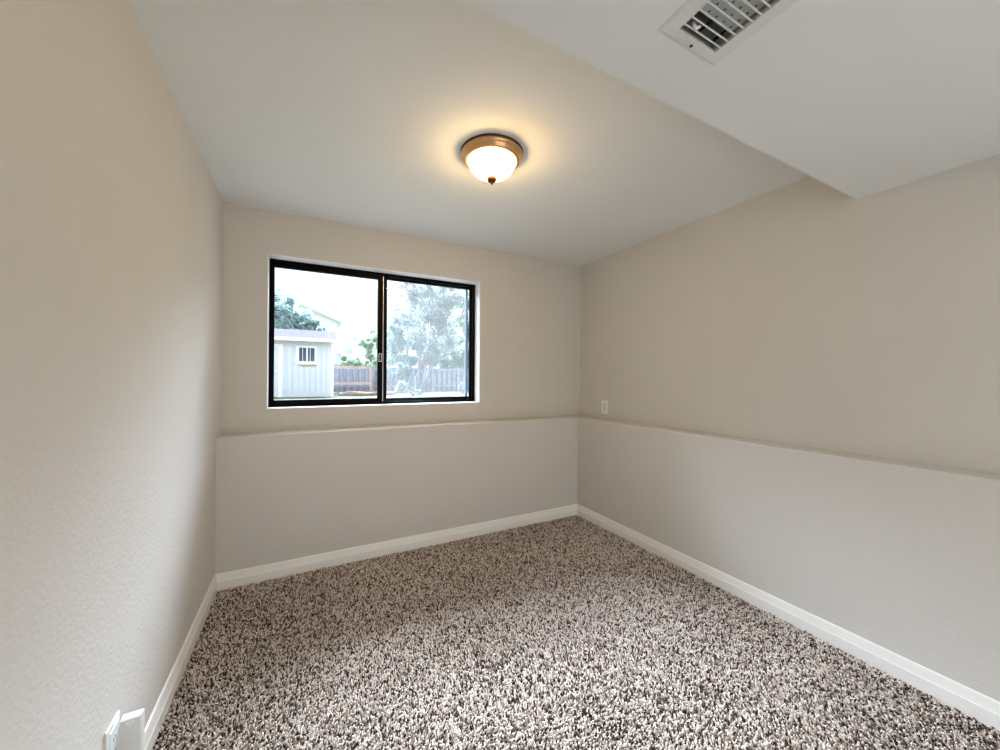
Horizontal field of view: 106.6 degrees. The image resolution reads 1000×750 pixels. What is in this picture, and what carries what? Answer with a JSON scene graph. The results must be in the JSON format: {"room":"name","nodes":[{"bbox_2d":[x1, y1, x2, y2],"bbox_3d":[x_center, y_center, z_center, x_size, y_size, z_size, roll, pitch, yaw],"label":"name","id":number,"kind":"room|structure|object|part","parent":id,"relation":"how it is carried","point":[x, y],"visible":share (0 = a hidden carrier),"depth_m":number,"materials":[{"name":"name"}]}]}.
{"room":"empty basement bedroom","nodes":[
{"label":"empty basement bedroom","id":0,"kind":"room"},
{"bbox_2d":[0,0,222,749],"bbox_3d":[-0.813,-0.018,0.408,0.200,2.400,4.300,0,0,-28],"label":"wall","id":1,"kind":"structure","parent":0,"point":[111,208],"depth_m":0.87,"materials":[{"name":"beige paint"}]},
{"bbox_2d":[104,708,144,749],"bbox_3d":[-0.975,0.952,0.970,0.047,0.139,0.100,0,0,-28],"label":"wall outlet","id":2,"kind":"object","parent":1,"relation":"attached to","point":[127,732],"visible":1,"depth_m":0.99,"materials":[{"name":"white plastic"}]},
{"bbox_3d":[-0.987,0.942,0.948,0.005,0.120,0.072,0,0,-28],"label":"plate","id":3,"kind":"part","parent":2,"relation":"part of","materials":[{"name":"white plastic"}]},
{"bbox_2d":[110,721,117,749],"bbox_3d":[-0.984,0.942,0.950,0.002,0.088,0.044,0,0,-28],"label":"receptacle","id":4,"kind":"object","parent":2,"relation":"attached to","point":[114,728],"depth_m":0.95,"materials":[{"name":"white plastic"}]},
{"bbox_3d":[-0.988,0.969,0.996,0.046,0.106,0.002,0,0,-28],"label":"lid","id":5,"kind":"part","parent":2,"relation":"part of","materials":[{"name":"white plastic"}]},
{"bbox_2d":[143,575,216,749],"bbox_3d":[-0.689,1.136,0.386,0.014,0.094,3.752,0,0,-28],"label":"baseboard","id":6,"kind":"structure","parent":1,"relation":"attached to","point":[157,718],"depth_m":1.40,"materials":[{"name":"white paint"}]},
{"bbox_2d":[215,504,576,590],"bbox_3d":[-0.446,1.149,2.622,2.518,0.094,0.014,0,0,-28],"label":"baseboard","id":7,"kind":"structure","parent":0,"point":[242,577],"depth_m":2.44,"materials":[{"name":"white paint"}]},
{"bbox_2d":[221,203,579,433],"bbox_3d":[-0.494,0.097,2.888,2.666,2.200,0.200,0,0,-28],"label":"wall","id":8,"kind":"structure","parent":0,"point":[530,307],"depth_m":2.72,"materials":[{"name":"beige paint"}]},
{"bbox_2d":[268,258,474,406],"bbox_3d":[-0.854,-0.264,2.732,1.427,0.947,0.084,0,0,-28],"label":"window","id":9,"kind":"structure","parent":8,"relation":"in","point":[382,278],"depth_m":2.69,"materials":[{"name":"black metal"}]},
{"bbox_3d":[-1.161,-0.263,2.549,0.697,0.925,0.028,0,0,-28],"label":"sliding sash","id":10,"kind":"part","parent":9,"relation":"part of","materials":[{"name":"glass"}]},
{"bbox_3d":[-0.546,-0.260,2.900,0.714,0.923,0.028,0,0,-28],"label":"fixed sash","id":11,"kind":"part","parent":9,"relation":"part of","materials":[{"name":"glass"}]},
{"bbox_3d":[-0.568,-0.260,2.921,0.670,0.911,0.014,0,0,-28],"label":"screen frame","id":12,"kind":"part","parent":9,"relation":"part of","materials":[{"name":"black metal"}]},
{"bbox_2d":[266,254,479,408],"bbox_3d":[-0.817,-0.264,2.663,1.435,0.955,0.101,0,0,-28],"label":"trim","id":13,"kind":"structure","parent":8,"relation":"attached to","point":[272,256],"depth_m":2.66,"materials":[{"name":"white paint"}]},
{"bbox_2d":[215,415,577,573],"bbox_3d":[-0.482,0.775,2.696,2.518,0.842,0.148,0,0,-28],"label":"wall ledge","id":14,"kind":"object","parent":8,"relation":"attached to","point":[289,494],"visible":0.86,"depth_m":2.45,"materials":[{"name":"beige paint"}]},
{"bbox_2d":[128,0,808,266],"bbox_3d":[-0.040,-1.105,2.037,3.066,0.200,2.135,0,0,-28],"label":"ceiling","id":15,"kind":"structure","parent":0,"point":[358,113],"depth_m":1.52,"materials":[{"name":"paint"}]},
{"bbox_2d":[461,133,522,184],"bbox_3d":[-0.037,-0.936,1.695,0.285,0.142,0.285,0,0,-28],"label":"ceiling lamp","id":16,"kind":"object","parent":15,"relation":"attached to","point":[491,157],"visible":1,"depth_m":1.62,"materials":[{"name":"white glass"}]},
{"bbox_3d":[-0.037,-0.938,1.695,0.213,0.075,0.213,0,0,-28],"label":"lamp shade","id":17,"kind":"part","parent":16,"relation":"part of","materials":[{"name":"white glass"}]},
{"bbox_3d":[-0.036,-1.004,1.695,0.284,0.005,0.284,0,0,37],"label":"plate","id":18,"kind":"part","parent":16,"relation":"part of","materials":[{"name":"brown metal"}]},
{"bbox_2d":[158,520,997,749],"bbox_3d":[0.451,1.267,1.065,3.066,0.150,4.300,0,0,-28],"label":"floor","id":19,"kind":"structure","parent":0,"point":[918,728],"depth_m":1.38,"materials":[{"name":"beige carpet"}]},
{"bbox_2d":[152,515,999,749],"bbox_3d":[0.229,1.184,1.331,2.489,0.016,2.898,0,0,-28],"label":"carpet","id":20,"kind":"object","parent":19,"relation":"on","point":[589,550],"visible":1,"depth_m":1.51,"materials":[{"name":"beige carpet"}]},
{"bbox_2d":[466,0,999,198],"bbox_3d":[0.910,-1.013,0.220,2.666,0.395,1.965,0,0,-28],"label":"ceiling","id":21,"kind":"structure","parent":0,"point":[862,98],"depth_m":1.01,"materials":[{"name":"paint"}]},
{"bbox_2d":[657,0,799,65],"bbox_3d":[0.548,-0.871,0.775,0.214,0.130,0.350,0,0,-28],"label":"ceiling vent","id":22,"kind":"object","parent":21,"relation":"in","point":[711,30],"visible":1,"depth_m":0.87,"materials":[{"name":"metal"}]},
{"bbox_3d":[0.458,-0.815,0.869,0.021,0.019,0.010,0,0,-10],"label":"damper lever","id":23,"kind":"part","parent":22,"relation":"part of","materials":[{"name":"metal"}]},
{"bbox_2d":[568,415,999,701],"bbox_3d":[1.569,0.779,1.651,0.148,0.842,3.900,0,0,-28],"label":"wall","id":24,"kind":"structure","parent":0,"point":[901,556],"depth_m":1.66,"materials":[{"name":"beige paint"}]},
{"bbox_2d":[580,154,999,473],"bbox_3d":[1.726,0.002,1.736,0.200,2.400,4.300,0,0,-28],"label":"wall","id":25,"kind":"structure","parent":0,"point":[807,312],"depth_m":1.84,"materials":[{"name":"beige paint"}]},
{"bbox_2d":[602,400,607,413],"bbox_3d":[0.878,0.270,3.129,0.008,0.111,0.072,0,0,-28],"label":"wall outlet","id":26,"kind":"object","parent":25,"relation":"attached to","point":[604,403],"visible":1,"depth_m":3.12,"materials":[{"name":"white plastic"}]},
{"bbox_2d":[577,504,999,730],"bbox_3d":[1.529,1.153,1.546,0.014,0.094,3.752,0,0,-28],"label":"baseboard","id":27,"kind":"structure","parent":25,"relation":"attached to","point":[983,708],"depth_m":1.64,"materials":[{"name":"white paint"}]},
{"label":"outside","id":28,"kind":"structure","parent":0,"visible":0},
{"bbox_2d":[274,391,468,399],"bbox_3d":[-27.177,0.978,51.004,140.000,0.100,109.790,0,0,-28],"label":"ground","id":29,"kind":"structure","parent":28,"point":[399,394],"depth_m":16.45,"materials":[{"name":"beige soil"}]},
{"bbox_2d":[274,286,326,330],"bbox_3d":[-11.890,-1.978,20.015,4.756,5.735,2.210,0,0,-28],"label":"broadleaf tree","id":30,"kind":"object","parent":29,"relation":"on","point":[287,316],"visible":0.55,"depth_m":19.91,"materials":[{"name":"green plant"}]},
{"bbox_2d":[274,328,336,396],"bbox_3d":[-9.192,-0.523,15.364,4.310,2.790,3.390,0,0,-28],"label":"garden shed","id":31,"kind":"object","parent":29,"relation":"on","point":[303,359],"visible":0.59,"depth_m":14.59,"materials":[{"name":"grey wood"}]},
{"bbox_3d":[-8.735,-0.133,14.021,0.680,1.900,0.029,0,0,-28],"label":"door","id":32,"kind":"part","parent":31,"relation":"part of","materials":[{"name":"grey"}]},
{"bbox_3d":[-8.735,-0.158,14.010,0.970,2.050,0.049,0,0,-28],"label":"door frame","id":33,"kind":"part","parent":31,"relation":"part of","materials":[{"name":"white wood"}]},
{"bbox_3d":[-7.713,-0.800,14.568,0.250,0.530,0.011,0,0,-28],"label":"pane","id":34,"kind":"part","parent":31,"relation":"part of","materials":[{"name":"grey glass"}]},
{"bbox_3d":[-7.451,-0.798,14.705,0.240,0.530,0.011,0,0,-28],"label":"pane","id":35,"kind":"part","parent":31,"relation":"part of","materials":[{"name":"grey glass"}]},
{"bbox_3d":[-6.802,-0.228,15.101,0.105,2.220,0.150,0,0,-28],"label":"corner trim","id":36,"kind":"part","parent":31,"relation":"part of","materials":[{"name":"white wood"}]},
{"bbox_2d":[294,303,341,363],"bbox_3d":[-23.122,-3.444,43.426,8.100,8.800,5.800,0,0,-28],"label":"house","id":37,"kind":"structure","parent":29,"relation":"on","point":[332,324],"depth_m":42.33,"materials":[{"name":"white"}]},
{"bbox_2d":[335,353,341,392],"bbox_3d":[-7.967,-0.081,18.334,0.300,1.950,0.180,0,0,-28],"label":"post","id":38,"kind":"object","parent":29,"relation":"on","point":[337,355],"visible":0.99,"depth_m":18.28,"materials":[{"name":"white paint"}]},
{"bbox_2d":[334,366,371,391],"bbox_3d":[-7.419,0.226,18.225,2.225,1.340,0.110,0,0,-28],"label":"deck railing","id":39,"kind":"object","parent":29,"relation":"on","point":[335,367],"visible":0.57,"depth_m":18.32,"materials":[{"name":"brown wood"}]},
{"bbox_3d":[-7.417,0.416,18.225,2.220,0.140,0.080,0,0,-28],"label":"rail","id":40,"kind":"part","parent":39,"relation":"part of","materials":[{"name":"brown wood"}]},
{"bbox_3d":[-7.413,-0.373,18.230,2.220,0.140,0.100,0,0,-28],"label":"rail","id":41,"kind":"part","parent":39,"relation":"part of","materials":[{"name":"brown wood"}]},
{"bbox_3d":[-6.486,0.298,18.713,0.110,1.210,0.110,0,0,-28],"label":"post","id":42,"kind":"part","parent":39,"relation":"part of","materials":[{"name":"brown wood"}]},
{"bbox_2d":[334,355,376,367],"bbox_3d":[-7.738,-0.084,19.994,2.296,1.986,1.010,0,0,-28],"label":"bush","id":43,"kind":"object","parent":29,"relation":"on","point":[355,362],"visible":0.44,"depth_m":19.81,"materials":[{"name":"green plant"}]},
{"bbox_2d":[337,336,376,365],"bbox_3d":[-21.790,-2.102,54.559,8.800,6.250,9.300,0,0,-28],"label":"house","id":44,"kind":"structure","parent":29,"relation":"on","point":[347,347],"depth_m":50.59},
{"bbox_3d":[-20.402,-3.243,50.412,0.760,0.760,0.019,0,0,-28],"label":"pane","id":45,"kind":"part","parent":44,"relation":"part of","materials":[{"name":"glass"}]},
{"bbox_2d":[338,391,375,395],"bbox_3d":[-6.357,0.826,16.620,1.565,0.234,0.842,0,0,-28],"label":"dirt mound","id":46,"kind":"object","parent":29,"relation":"on","point":[348,393],"visible":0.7,"depth_m":16.34,"materials":[{"name":"brown soil"}]},
{"bbox_2d":[355,327,391,367],"bbox_3d":[-7.558,-1.045,23.275,2.790,3.942,1.655,0,0,-28],"label":"broadleaf tree","id":47,"kind":"object","parent":29,"relation":"on","point":[366,343],"visible":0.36,"depth_m":22.86,"materials":[{"name":"green plant"}]},
{"bbox_2d":[373,391,395,394],"bbox_3d":[-5.539,0.864,17.720,1.168,0.178,0.866,0,0,-28],"label":"dirt mound","id":48,"kind":"object","parent":29,"relation":"on","point":[388,392],"visible":0.41,"depth_m":17.65,"materials":[{"name":"beige soil"}]},
{"bbox_2d":[334,366,468,391],"bbox_3d":[-4.015,0.232,20.763,21.012,1.390,0.162,0,0,-28],"label":"fence","id":49,"kind":"object","parent":29,"relation":"on","point":[440,379],"visible":0.22,"depth_m":20.55,"materials":[{"name":"grey wood"}]},
{"bbox_3d":[-5.896,0.217,19.721,0.120,1.390,0.060,0,0,-28],"label":"post","id":50,"kind":"part","parent":49,"relation":"part of","materials":[{"name":"grey wood"}]},
{"bbox_3d":[-4.018,0.607,20.764,21.000,0.100,0.049,0,0,-28],"label":"rail","id":51,"kind":"part","parent":49,"relation":"part of","materials":[{"name":"wood"}]},
{"bbox_3d":[-4.014,-0.293,20.769,21.000,0.100,0.049,0,0,-28],"label":"rail","id":52,"kind":"part","parent":49,"relation":"part of","materials":[{"name":"wood"}]},
{"bbox_3d":[-3.769,0.233,20.834,0.120,1.390,0.060,0,0,-28],"label":"post","id":53,"kind":"part","parent":49,"relation":"part of","materials":[{"name":"grey wood"}]},
{"bbox_3d":[-2.441,0.243,21.529,0.120,1.390,0.060,0,0,-28],"label":"post","id":54,"kind":"part","parent":49,"relation":"part of","materials":[{"name":"grey wood"}]},
{"bbox_2d":[394,379,420,395],"bbox_3d":[-4.039,0.567,16.396,1.135,0.815,0.590,1,0,-39],"label":"bush","id":55,"kind":"object","parent":29,"relation":"on","point":[401,384],"visible":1,"depth_m":16.25,"materials":[{"name":"green plant"}]},
{"bbox_2d":[387,302,442,390],"bbox_3d":[-5.257,-1.772,21.208,2.725,5.395,4.141,0,0,19],"label":"broadleaf tree","id":56,"kind":"object","parent":29,"relation":"on","point":[397,340],"visible":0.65,"depth_m":21.02,"materials":[{"name":"green plant"}]},
{"bbox_2d":[391,282,468,394],"bbox_3d":[-3.275,-1.973,17.640,3.692,5.815,2.308,0,0,-28],"label":"tree","id":57,"kind":"object","parent":29,"relation":"on","point":[435,316],"visible":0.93,"depth_m":17.28,"materials":[{"name":"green plant"}]},
{"bbox_2d":[437,290,468,368],"bbox_3d":[-2.605,-2.583,24.541,4.107,7.081,2.776,0,0,-32],"label":"broadleaf tree","id":58,"kind":"object","parent":29,"relation":"on","point":[455,362],"visible":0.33,"depth_m":23.88,"materials":[{"name":"green plant"}]},
{"bbox_2d":[458,381,464,393],"bbox_3d":[-1.881,0.615,18.513,0.417,0.660,0.479,0,0,-7],"label":"bush","id":59,"kind":"object","parent":29,"relation":"on","point":[460,388],"visible":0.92,"depth_m":18.41,"materials":[{"name":"green plant"}]}
]}

